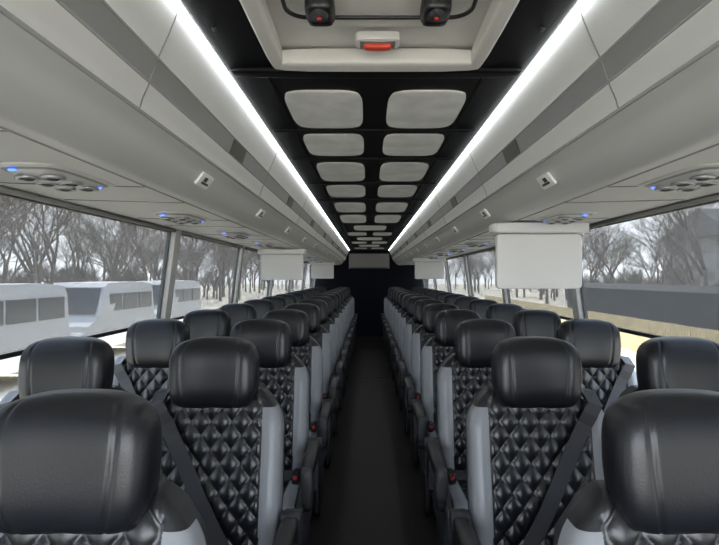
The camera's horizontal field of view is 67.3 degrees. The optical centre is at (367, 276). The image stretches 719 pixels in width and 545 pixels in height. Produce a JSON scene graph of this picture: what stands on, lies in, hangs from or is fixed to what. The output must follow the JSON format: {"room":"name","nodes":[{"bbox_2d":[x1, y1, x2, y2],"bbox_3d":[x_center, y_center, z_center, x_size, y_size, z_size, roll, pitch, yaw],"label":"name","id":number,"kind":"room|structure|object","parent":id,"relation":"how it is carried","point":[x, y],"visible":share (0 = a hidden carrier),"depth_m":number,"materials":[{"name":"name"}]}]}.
{"room":"vehicle interior","nodes":[
{"label":"vehicle interior","id":0,"kind":"room"},
{"bbox_2d":[0,185,314,318],"bbox_3d":[-1.225,0.307,5.225,0.249,2.115,14.250,0,0,0],"label":"wall","id":1,"kind":"structure","parent":0,"point":[175,236],"depth_m":3.27,"materials":[{"name":"grey plastic"}]},
{"bbox_2d":[0,332,126,400],"bbox_3d":[-1.246,0.180,2.390,0.135,0.930,1.690,0,0,0],"label":"window","id":2,"kind":"structure","parent":1,"relation":"in","point":[9,367],"depth_m":1.95,"materials":[{"name":"clear glass"}]},
{"bbox_2d":[0,186,175,359],"bbox_3d":[-1.191,-0.004,2.390,0.102,0.563,1.680,0,0,0],"label":"window","id":3,"kind":"structure","parent":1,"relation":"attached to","point":[67,269],"depth_m":2.18,"materials":[{"name":"glass"}]},
{"bbox_2d":[0,0,348,264],"bbox_3d":[-0.783,-0.457,5.875,0.713,0.376,12.950,0,0,0],"label":"luggage rack","id":4,"kind":"object","parent":1,"relation":"attached to","point":[126,94],"visible":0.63,"depth_m":1.31,"materials":[{"name":"white plastic"}]},
{"bbox_2d":[0,162,115,191],"bbox_3d":[-0.840,-0.270,1.470,0.197,0.048,0.351,0,0,0],"label":"light panel","id":5,"kind":"object","parent":4,"relation":"attached to","point":[61,178],"visible":0.93,"depth_m":1.38,"materials":[{"name":"grey plastic"}]},
{"bbox_2d":[149,211,209,223],"bbox_3d":[-0.840,-0.270,2.440,0.197,0.048,0.351,0,0,0],"label":"light panel","id":6,"kind":"object","parent":4,"relation":"attached to","point":[176,217],"visible":0.97,"depth_m":2.34,"materials":[{"name":"grey plastic"}]},
{"bbox_2d":[194,172,213,189],"bbox_3d":[-0.561,-0.329,1.850,0.036,0.044,0.120,0,0,0],"label":"number sign","id":7,"kind":"object","parent":4,"relation":"attached to","point":[204,180],"visible":1,"depth_m":1.83,"materials":[{"name":"white plastic"}]},
{"bbox_2d":[214,231,253,238],"bbox_3d":[-0.840,-0.270,3.410,0.197,0.048,0.351,0,0,0],"label":"light panel","id":8,"kind":"object","parent":4,"relation":"attached to","point":[228,234],"visible":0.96,"depth_m":3.30,"materials":[{"name":"grey plastic"}]},
{"bbox_2d":[255,209,265,218],"bbox_3d":[-0.561,-0.329,2.820,0.036,0.044,0.120,0,0,0],"label":"number sign","id":9,"kind":"object","parent":4,"relation":"attached to","point":[261,212],"visible":1,"depth_m":2.79,"materials":[{"name":"white plastic"}]},
{"bbox_2d":[250,241,277,246],"bbox_3d":[-0.840,-0.270,4.380,0.197,0.048,0.351,0,0,0],"label":"light panel","id":10,"kind":"object","parent":4,"relation":"attached to","point":[260,244],"visible":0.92,"depth_m":4.27,"materials":[{"name":"grey plastic"}]},
{"bbox_2d":[257,249,306,279],"bbox_3d":[-0.810,-0.119,5.100,0.450,0.294,0.150,0,0,0],"label":"monitor","id":11,"kind":"object","parent":4,"relation":"attached to","point":[276,264],"visible":1,"depth_m":5.08,"materials":[{"name":"white plastic"}]},
{"bbox_2d":[310,262,334,278],"bbox_3d":[-0.810,-0.119,9.600,0.450,0.294,0.150,0,0,0],"label":"monitor","id":12,"kind":"object","parent":4,"relation":"attached to","point":[325,270],"visible":0.97,"depth_m":9.58,"materials":[{"name":"white plastic"}]},
{"bbox_2d":[170,231,242,319],"bbox_3d":[-1.191,-0.004,4.140,0.102,0.563,1.620,0,0,0],"label":"window","id":13,"kind":"structure","parent":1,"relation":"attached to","point":[206,272],"depth_m":3.93,"materials":[{"name":"glass"}]},
{"bbox_2d":[238,247,269,302],"bbox_3d":[-1.191,-0.004,5.875,0.102,0.563,1.650,0,0,0],"label":"window","id":14,"kind":"structure","parent":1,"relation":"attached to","point":[252,286],"depth_m":5.59,"materials":[{"name":"glass"}]},
{"bbox_2d":[272,280,289,295],"bbox_3d":[-1.191,-0.004,7.625,0.102,0.563,1.650,0,0,0],"label":"window","id":15,"kind":"structure","parent":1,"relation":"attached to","point":[279,286],"depth_m":7.55,"materials":[{"name":"glass"}]},
{"bbox_2d":[291,261,307,291],"bbox_3d":[-1.191,-0.004,9.375,0.102,0.563,1.650,0,0,0],"label":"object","id":16,"kind":"structure","parent":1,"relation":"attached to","point":[297,285],"depth_m":9.46,"materials":[{"name":"glass"}]},
{"bbox_2d":[304,262,313,288],"bbox_3d":[-1.191,-0.004,11.225,0.102,0.563,1.850,0,0,0],"label":"window","id":17,"kind":"structure","parent":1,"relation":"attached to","point":[309,281],"depth_m":10.97,"materials":[{"name":"glass"}]},
{"bbox_2d":[315,250,423,336],"bbox_3d":[0.025,0.335,12.380,2.720,2.120,0.060,0,0,0],"label":"wall","id":18,"kind":"structure","parent":0,"point":[369,288],"depth_m":12.35,"materials":[{"name":"black fabric"}]},
{"bbox_2d":[349,254,388,268],"bbox_3d":[0.025,-0.357,12.307,0.920,0.345,0.075,0,0,0],"label":"trim","id":19,"kind":"structure","parent":18,"relation":"attached to","point":[356,261],"depth_m":12.30,"materials":[{"name":"grey"}]},
{"bbox_2d":[310,337,435,544],"bbox_3d":[0.025,1.415,5.225,2.720,0.100,14.250,0,0,0],"label":"floor","id":20,"kind":"structure","parent":0,"point":[372,482],"depth_m":3.75,"materials":[{"name":"plastic"}]},
{"bbox_2d":[0,336,126,407],"bbox_3d":[-1.014,0.786,1.631,0.503,1.157,0.663,0,0,0],"label":"seat","id":21,"kind":"object","parent":20,"relation":"on","point":[68,362],"visible":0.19,"depth_m":1.80,"materials":[{"name":"black leather"}]},
{"bbox_2d":[0,389,209,544],"bbox_3d":[-0.490,0.786,0.742,0.541,1.157,0.663,0,0,0],"label":"seat","id":22,"kind":"object","parent":20,"relation":"on","point":[78,466],"visible":1,"depth_m":0.91,"materials":[{"name":"black leather"}]},
{"bbox_2d":[113,319,189,401],"bbox_3d":[-1.014,0.786,2.432,0.503,1.157,0.663,0,0,0],"label":"seat","id":23,"kind":"object","parent":20,"relation":"on","point":[143,370],"visible":0.26,"depth_m":2.60,"materials":[{"name":"black leather"}]},
{"bbox_2d":[183,309,230,338],"bbox_3d":[-1.014,0.786,3.232,0.503,1.157,0.663,0,0,0],"label":"seat","id":24,"kind":"object","parent":20,"relation":"on","point":[202,322],"visible":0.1,"depth_m":3.40,"materials":[{"name":"black leather"}]},
{"bbox_2d":[150,336,301,544],"bbox_3d":[-0.490,0.786,1.631,0.541,1.157,0.663,0,0,0],"label":"seat","id":25,"kind":"object","parent":20,"relation":"on","point":[223,431],"visible":0.86,"depth_m":1.79,"materials":[{"name":"black leather"}]},
{"bbox_2d":[219,303,256,329],"bbox_3d":[-1.014,0.786,4.032,0.503,1.157,0.663,0,0,0],"label":"seat","id":26,"kind":"object","parent":20,"relation":"on","point":[238,312],"visible":0.07,"depth_m":4.20,"materials":[{"name":"black leather"}]},
{"bbox_2d":[244,299,273,318],"bbox_3d":[-1.014,0.786,4.832,0.503,1.157,0.663,0,0,0],"label":"seat","id":27,"kind":"object","parent":20,"relation":"on","point":[262,306],"visible":0.09,"depth_m":5.00,"materials":[{"name":"black leather"}]},
{"bbox_2d":[261,296,286,309],"bbox_3d":[-1.014,0.786,5.631,0.503,1.157,0.663,0,0,0],"label":"seat","id":28,"kind":"object","parent":20,"relation":"on","point":[279,302],"visible":0.06,"depth_m":5.81,"materials":[{"name":"black leather"}]},
{"bbox_2d":[230,319,321,544],"bbox_3d":[-0.490,0.786,2.432,0.541,1.157,0.663,0,0,0],"label":"seat","id":29,"kind":"object","parent":20,"relation":"on","point":[282,372],"visible":0.46,"depth_m":2.58,"materials":[{"name":"black leather"}]},
{"bbox_2d":[275,294,296,304],"bbox_3d":[-1.014,0.786,6.431,0.503,1.157,0.663,0,0,0],"label":"seat","id":30,"kind":"object","parent":20,"relation":"on","point":[291,299],"visible":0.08,"depth_m":6.61,"materials":[{"name":"black leather"}]},
{"bbox_2d":[285,292,303,302],"bbox_3d":[-1.014,0.786,7.231,0.503,1.157,0.663,0,0,0],"label":"seat","id":31,"kind":"object","parent":20,"relation":"on","point":[299,296],"visible":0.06,"depth_m":7.41,"materials":[{"name":"black leather"}]},
{"bbox_2d":[263,309,332,514],"bbox_3d":[-0.490,0.786,3.232,0.541,1.157,0.663,0,0,0],"label":"seat","id":32,"kind":"object","parent":20,"relation":"on","point":[304,346],"visible":0.33,"depth_m":3.38,"materials":[{"name":"grey leather"}]},
{"bbox_2d":[294,291,309,299],"bbox_3d":[-1.014,0.786,8.031,0.503,1.157,0.663,0,0,0],"label":"seat","id":33,"kind":"object","parent":20,"relation":"on","point":[306,294],"visible":0.02,"depth_m":8.21,"materials":[{"name":"black leather"}]},
{"bbox_2d":[299,289,315,296],"bbox_3d":[-1.014,0.786,8.832,0.503,1.157,0.663,0,0,0],"label":"seat","id":34,"kind":"object","parent":20,"relation":"on","point":[312,292],"visible":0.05,"depth_m":9.01,"materials":[{"name":"black leather"}]},
{"bbox_2d":[284,303,339,465],"bbox_3d":[-0.490,0.786,4.032,0.541,1.157,0.663,0,0,0],"label":"seat","id":35,"kind":"object","parent":20,"relation":"on","point":[317,331],"visible":0.23,"depth_m":4.18,"materials":[{"name":"grey leather"}]},
{"bbox_2d":[308,288,319,294],"bbox_3d":[-1.014,0.786,9.632,0.503,1.157,0.663,0,0,0],"label":"seat","id":36,"kind":"object","parent":20,"relation":"on","point":[317,291],"visible":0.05,"depth_m":9.82,"materials":[{"name":"black leather"}]},
{"bbox_2d":[298,299,343,433],"bbox_3d":[-0.490,0.786,4.832,0.541,1.157,0.663,0,0,0],"label":"seat","id":37,"kind":"object","parent":20,"relation":"on","point":[337,366],"visible":0.2,"depth_m":4.98,"materials":[{"name":"grey leather"}]},
{"bbox_2d":[308,296,346,410],"bbox_3d":[-0.490,0.786,5.631,0.541,1.157,0.663,0,0,0],"label":"seat","id":38,"kind":"object","parent":20,"relation":"on","point":[341,353],"visible":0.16,"depth_m":5.78,"materials":[{"name":"grey leather"}]},
{"bbox_2d":[316,294,349,393],"bbox_3d":[-0.490,0.786,6.431,0.541,1.157,0.663,0,0,0],"label":"seat","id":39,"kind":"object","parent":20,"relation":"on","point":[336,310],"visible":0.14,"depth_m":6.58,"materials":[{"name":"grey leather"}]},
{"bbox_2d":[321,292,351,380],"bbox_3d":[-0.490,0.786,7.231,0.541,1.157,0.663,0,0,0],"label":"seat","id":40,"kind":"object","parent":20,"relation":"on","point":[347,336],"visible":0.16,"depth_m":7.39,"materials":[{"name":"grey leather"}]},
{"bbox_2d":[327,291,353,369],"bbox_3d":[-0.490,0.786,8.031,0.541,1.157,0.663,0,0,0],"label":"seat","id":41,"kind":"object","parent":20,"relation":"on","point":[349,329],"visible":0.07,"depth_m":8.17,"materials":[{"name":"grey leather"}]},
{"bbox_2d":[330,289,354,361],"bbox_3d":[-0.490,0.786,8.832,0.541,1.157,0.663,0,0,0],"label":"seat","id":42,"kind":"object","parent":20,"relation":"on","point":[342,291],"visible":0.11,"depth_m":8.99,"materials":[{"name":"grey leather"}]},
{"bbox_2d":[336,288,355,353],"bbox_3d":[-0.490,0.786,9.632,0.541,1.157,0.663,0,0,0],"label":"seat","id":43,"kind":"object","parent":20,"relation":"on","point":[345,290],"visible":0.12,"depth_m":9.79,"materials":[{"name":"grey leather"}]},
{"bbox_2d":[335,288,356,347],"bbox_3d":[-0.490,0.786,10.431,0.541,1.157,0.663,0,0,0],"label":"seat","id":44,"kind":"object","parent":20,"relation":"on","point":[348,296],"visible":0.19,"depth_m":10.59,"materials":[{"name":"grey leather"}]},
{"bbox_2d":[338,287,357,342],"bbox_3d":[-0.490,0.786,11.232,0.541,1.157,0.663,0,0,0],"label":"seat","id":45,"kind":"object","parent":20,"relation":"on","point":[356,314],"visible":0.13,"depth_m":11.37,"materials":[{"name":"grey leather"}]},
{"bbox_2d":[382,288,395,347],"bbox_3d":[0.540,0.786,10.431,0.541,1.157,0.663,0,0,0],"label":"seat","id":46,"kind":"object","parent":20,"relation":"on","point":[391,289],"visible":0.16,"depth_m":10.56,"materials":[{"name":"grey leather"}]},
{"bbox_2d":[381,287,399,341],"bbox_3d":[0.540,0.786,11.232,0.541,1.157,0.663,0,0,0],"label":"seat","id":47,"kind":"object","parent":20,"relation":"on","point":[388,295],"visible":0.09,"depth_m":11.39,"materials":[{"name":"grey leather"}]},
{"bbox_2d":[383,288,402,353],"bbox_3d":[0.540,0.786,9.632,0.541,1.157,0.663,0,0,0],"label":"seat","id":48,"kind":"object","parent":20,"relation":"on","point":[393,290],"visible":0.15,"depth_m":9.79,"materials":[{"name":"grey leather"}]},
{"bbox_2d":[384,289,408,361],"bbox_3d":[0.540,0.786,8.832,0.541,1.157,0.663,0,0,0],"label":"seat","id":49,"kind":"object","parent":20,"relation":"on","point":[395,291],"visible":0.19,"depth_m":8.99,"materials":[{"name":"black leather"}]},
{"bbox_2d":[386,291,412,369],"bbox_3d":[0.540,0.786,8.031,0.541,1.157,0.663,0,0,0],"label":"seat","id":50,"kind":"object","parent":20,"relation":"on","point":[388,329],"visible":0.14,"depth_m":8.17,"materials":[{"name":"black leather"}]},
{"bbox_2d":[388,292,417,380],"bbox_3d":[0.540,0.786,7.231,0.541,1.157,0.663,0,0,0],"label":"seat","id":51,"kind":"object","parent":20,"relation":"on","point":[399,306],"visible":0.12,"depth_m":7.39,"materials":[{"name":"black leather"}]},
{"bbox_2d":[390,294,424,393],"bbox_3d":[0.540,0.786,6.431,0.541,1.157,0.663,0,0,0],"label":"seat","id":52,"kind":"object","parent":20,"relation":"on","point":[403,310],"visible":0.25,"depth_m":6.57,"materials":[{"name":"black leather"}]},
{"bbox_2d":[393,296,432,410],"bbox_3d":[0.540,0.786,5.631,0.541,1.157,0.663,0,0,0],"label":"seat","id":53,"kind":"object","parent":20,"relation":"on","point":[407,316],"visible":0.19,"depth_m":5.78,"materials":[{"name":"black leather"}]},
{"bbox_2d":[397,299,443,433],"bbox_3d":[0.540,0.786,4.832,0.541,1.157,0.663,0,0,0],"label":"seat","id":54,"kind":"object","parent":20,"relation":"on","point":[415,322],"visible":0.22,"depth_m":4.98,"materials":[{"name":"black leather"}]},
{"bbox_2d":[419,288,429,294],"bbox_3d":[1.064,0.786,9.632,0.503,1.157,0.663,0,0,0],"label":"seat","id":55,"kind":"object","parent":20,"relation":"on","point":[421,291],"visible":0.03,"depth_m":9.82,"materials":[{"name":"black leather"}]},
{"bbox_2d":[403,303,458,465],"bbox_3d":[0.540,0.786,4.032,0.541,1.157,0.663,0,0,0],"label":"seat","id":56,"kind":"object","parent":20,"relation":"on","point":[424,332],"visible":0.29,"depth_m":4.17,"materials":[{"name":"black leather"}]},
{"bbox_2d":[423,289,438,296],"bbox_3d":[1.064,0.786,8.832,0.503,1.157,0.663,0,0,0],"label":"seat","id":57,"kind":"object","parent":20,"relation":"on","point":[426,292],"visible":0.06,"depth_m":9.02,"materials":[{"name":"black leather"}]},
{"bbox_2d":[429,291,445,298],"bbox_3d":[1.064,0.786,8.031,0.503,1.157,0.663,0,0,0],"label":"seat","id":58,"kind":"object","parent":20,"relation":"on","point":[432,294],"visible":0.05,"depth_m":8.21,"materials":[{"name":"black leather"}]},
{"bbox_2d":[435,292,454,300],"bbox_3d":[1.064,0.786,7.231,0.503,1.157,0.663,0,0,0],"label":"seat","id":59,"kind":"object","parent":20,"relation":"on","point":[439,296],"visible":0.07,"depth_m":7.41,"materials":[{"name":"black leather"}]},
{"bbox_2d":[411,309,480,514],"bbox_3d":[0.540,0.786,3.232,0.541,1.157,0.663,0,0,0],"label":"seat","id":60,"kind":"object","parent":20,"relation":"on","point":[440,346],"visible":0.37,"depth_m":3.37,"materials":[{"name":"black leather"}]},
{"bbox_2d":[443,294,464,304],"bbox_3d":[1.064,0.786,6.431,0.503,1.157,0.663,0,0,0],"label":"seat","id":61,"kind":"object","parent":20,"relation":"on","point":[449,298],"visible":0.04,"depth_m":6.61,"materials":[{"name":"black leather"}]},
{"bbox_2d":[454,296,478,309],"bbox_3d":[1.064,0.786,5.631,0.503,1.157,0.663,0,0,0],"label":"seat","id":62,"kind":"object","parent":20,"relation":"on","point":[461,302],"visible":0.09,"depth_m":5.81,"materials":[{"name":"black leather"}]},
{"bbox_2d":[424,319,515,544],"bbox_3d":[0.540,0.786,2.432,0.541,1.157,0.663,0,0,0],"label":"seat","id":63,"kind":"object","parent":20,"relation":"on","point":[464,373],"visible":0.41,"depth_m":2.58,"materials":[{"name":"black leather"}]},
{"bbox_2d":[467,299,497,318],"bbox_3d":[1.064,0.786,4.832,0.503,1.157,0.663,0,0,0],"label":"seat","id":64,"kind":"object","parent":20,"relation":"on","point":[479,306],"visible":0.02,"depth_m":5.00,"materials":[{"name":"black leather"}]},
{"bbox_2d":[486,303,523,325],"bbox_3d":[1.064,0.786,4.032,0.503,1.157,0.663,0,0,0],"label":"seat","id":65,"kind":"object","parent":20,"relation":"on","point":[505,312],"visible":0.11,"depth_m":4.20,"materials":[{"name":"black leather"}]},
{"bbox_2d":[449,336,603,544],"bbox_3d":[0.540,0.786,1.631,0.541,1.157,0.663,0,0,0],"label":"seat","id":66,"kind":"object","parent":20,"relation":"on","point":[533,434],"visible":0.84,"depth_m":1.79,"materials":[{"name":"black leather"}]},
{"bbox_2d":[513,309,560,337],"bbox_3d":[1.064,0.786,3.232,0.503,1.157,0.663,0,0,0],"label":"seat","id":67,"kind":"object","parent":20,"relation":"on","point":[528,322],"visible":0.05,"depth_m":3.40,"materials":[{"name":"black leather"}]},
{"bbox_2d":[556,319,637,413],"bbox_3d":[1.064,0.786,2.432,0.503,1.157,0.663,0,0,0],"label":"seat","id":68,"kind":"object","parent":20,"relation":"on","point":[605,372],"visible":0.18,"depth_m":2.60,"materials":[{"name":"black leather"}]},
{"bbox_2d":[553,389,718,544],"bbox_3d":[0.540,0.786,0.742,0.541,1.157,0.663,0,0,0],"label":"seat","id":69,"kind":"object","parent":20,"relation":"on","point":[660,447],"visible":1,"depth_m":0.92,"materials":[{"name":"black leather"}]},
{"bbox_2d":[618,336,718,397],"bbox_3d":[1.064,0.786,1.631,0.503,1.157,0.663,0,0,0],"label":"seat","id":70,"kind":"object","parent":20,"relation":"on","point":[669,362],"visible":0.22,"depth_m":1.80,"materials":[{"name":"black leather"}]},
{"bbox_2d":[423,193,718,318],"bbox_3d":[1.275,0.307,5.225,0.249,2.115,14.250,0,0,0],"label":"wall","id":71,"kind":"structure","parent":0,"point":[576,299],"depth_m":3.30,"materials":[{"name":"grey plastic"}]},
{"bbox_2d":[424,279,433,288],"bbox_3d":[1.241,-0.004,11.225,0.102,0.563,1.850,0,0,0],"label":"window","id":72,"kind":"structure","parent":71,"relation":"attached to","point":[429,283],"depth_m":11.20,"materials":[{"name":"glass"}]},
{"bbox_2d":[435,265,447,291],"bbox_3d":[1.241,-0.004,9.375,0.102,0.563,1.650,0,0,0],"label":"window","id":73,"kind":"structure","parent":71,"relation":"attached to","point":[441,284],"depth_m":9.25,"materials":[{"name":"glass"}]},
{"bbox_2d":[446,255,467,295],"bbox_3d":[1.241,-0.004,7.625,0.102,0.563,1.650,0,0,0],"label":"window","id":74,"kind":"structure","parent":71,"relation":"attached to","point":[455,265],"depth_m":7.55,"materials":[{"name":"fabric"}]},
{"bbox_2d":[464,247,502,302],"bbox_3d":[1.241,-0.004,5.875,0.102,0.563,1.650,0,0,0],"label":"roller shade","id":75,"kind":"object","parent":71,"relation":"attached to","point":[481,263],"visible":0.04,"depth_m":5.83,"materials":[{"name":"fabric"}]},
{"bbox_2d":[507,289,573,319],"bbox_3d":[1.241,-0.004,4.140,0.102,0.563,1.620,0,0,0],"label":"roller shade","id":76,"kind":"object","parent":71,"relation":"attached to","point":[559,301],"visible":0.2,"depth_m":3.88,"materials":[{"name":"glass"}]},
{"bbox_2d":[389,0,718,264],"bbox_3d":[0.833,-0.457,5.875,0.713,0.376,12.950,0,0,0],"label":"luggage rack","id":77,"kind":"object","parent":71,"relation":"attached to","point":[625,96],"visible":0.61,"depth_m":1.41,"materials":[{"name":"white plastic"}]},
{"bbox_2d":[413,258,445,278],"bbox_3d":[0.865,-0.119,7.600,0.460,0.294,0.150,0,0,0],"label":"monitor","id":78,"kind":"object","parent":77,"relation":"attached to","point":[425,268],"visible":0.98,"depth_m":7.58,"materials":[{"name":"white plastic"}]},
{"bbox_2d":[427,256,441,258],"bbox_3d":[0.890,-0.270,7.290,0.197,0.048,0.351,0,0,0],"label":"light panel","id":79,"kind":"object","parent":77,"relation":"attached to","point":[429,257],"visible":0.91,"depth_m":7.17,"materials":[{"name":"grey plastic"}]},
{"bbox_2d":[436,253,452,255],"bbox_3d":[0.890,-0.270,6.320,0.197,0.048,0.351,0,0,0],"label":"light panel","id":80,"kind":"object","parent":77,"relation":"attached to","point":[438,254],"visible":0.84,"depth_m":6.21,"materials":[{"name":"grey plastic"}]},
{"bbox_2d":[451,226,458,233],"bbox_3d":[0.611,-0.329,3.790,0.036,0.044,0.120,0,0,0],"label":"number sign","id":81,"kind":"object","parent":77,"relation":"attached to","point":[454,229],"visible":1,"depth_m":3.76,"materials":[{"name":"white plastic"}]},
{"bbox_2d":[448,248,468,252],"bbox_3d":[0.890,-0.270,5.350,0.197,0.048,0.351,0,0,0],"label":"light panel","id":82,"kind":"object","parent":77,"relation":"attached to","point":[453,250],"visible":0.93,"depth_m":5.24,"materials":[{"name":"grey plastic"}]},
{"bbox_2d":[464,241,491,246],"bbox_3d":[0.890,-0.270,4.380,0.197,0.048,0.351,0,0,0],"label":"light panel","id":83,"kind":"object","parent":77,"relation":"attached to","point":[470,244],"visible":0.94,"depth_m":4.27,"materials":[{"name":"grey plastic"}]},
{"bbox_2d":[480,209,489,218],"bbox_3d":[0.611,-0.329,2.820,0.036,0.044,0.120,0,0,0],"label":"number sign","id":84,"kind":"object","parent":77,"relation":"attached to","point":[484,212],"visible":1,"depth_m":2.80,"materials":[{"name":"white plastic"}]},
{"bbox_2d":[489,222,588,288],"bbox_3d":[0.845,-0.104,2.680,0.470,0.324,0.150,0,0,0],"label":"monitor","id":85,"kind":"object","parent":77,"relation":"attached to","point":[528,255],"visible":0.99,"depth_m":2.66,"materials":[{"name":"white plastic"}]},
{"bbox_2d":[536,172,556,189],"bbox_3d":[0.611,-0.329,1.850,0.036,0.044,0.120,0,0,0],"label":"number sign","id":86,"kind":"object","parent":77,"relation":"attached to","point":[546,180],"visible":1,"depth_m":1.83,"materials":[{"name":"white plastic"}]},
{"bbox_2d":[536,211,597,223],"bbox_3d":[0.890,-0.270,2.440,0.197,0.048,0.351,0,0,0],"label":"light panel","id":87,"kind":"object","parent":77,"relation":"attached to","point":[573,216],"visible":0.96,"depth_m":2.34,"materials":[{"name":"grey plastic"}]},
{"bbox_2d":[636,163,718,191],"bbox_3d":[0.890,-0.270,1.470,0.197,0.048,0.351,0,0,0],"label":"light panel","id":88,"kind":"object","parent":77,"relation":"attached to","point":[689,179],"visible":0.95,"depth_m":1.44,"materials":[{"name":"grey plastic"}]},
{"bbox_2d":[620,332,650,370],"bbox_3d":[1.296,0.180,2.390,0.135,0.930,1.690,0,0,0],"label":"window","id":89,"kind":"structure","parent":71,"relation":"in","point":[630,343],"depth_m":2.72,"materials":[{"name":"clear glass"}]},
{"bbox_2d":[579,194,718,342],"bbox_3d":[1.241,-0.004,2.390,0.102,0.563,1.680,0,0,0],"label":"window","id":90,"kind":"structure","parent":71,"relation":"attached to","point":[653,273],"depth_m":2.33,"materials":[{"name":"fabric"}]},
{"bbox_3d":[0.025,-0.700,5.225,2.680,0.100,14.250,0,0,0],"label":"ceiling","id":91,"kind":"structure","parent":0,"visible":0},
{"bbox_2d":[182,0,576,249],"bbox_3d":[0.025,-0.624,5.875,0.872,0.053,12.950,0,0,0],"label":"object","id":92,"kind":"structure","parent":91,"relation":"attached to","point":[370,148],"depth_m":1.99,"materials":[{"name":"black plastic"}]},
{"bbox_2d":[174,0,349,250],"bbox_3d":[-0.420,-0.606,5.875,0.009,0.008,12.950,0,0,0],"label":"strip light","id":93,"kind":"object","parent":92,"relation":"attached to","point":[178,3],"visible":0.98,"depth_m":1.67,"materials":[{"name":"white plastic"}]},
{"bbox_2d":[388,0,584,250],"bbox_3d":[0.470,-0.606,5.875,0.009,0.008,12.950,0,0,0],"label":"strip light","id":94,"kind":"object","parent":92,"relation":"attached to","point":[578,5],"visible":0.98,"depth_m":1.67,"materials":[{"name":"white plastic"}]},
{"bbox_2d":[239,0,519,71],"bbox_3d":[0.025,-0.622,0.772,0.610,0.082,1.615,0,0,0],"label":"roof hatch","id":95,"kind":"object","parent":91,"relation":"attached to","point":[294,35],"visible":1,"depth_m":1.41,"materials":[{"name":"white plastic"}]}
]}

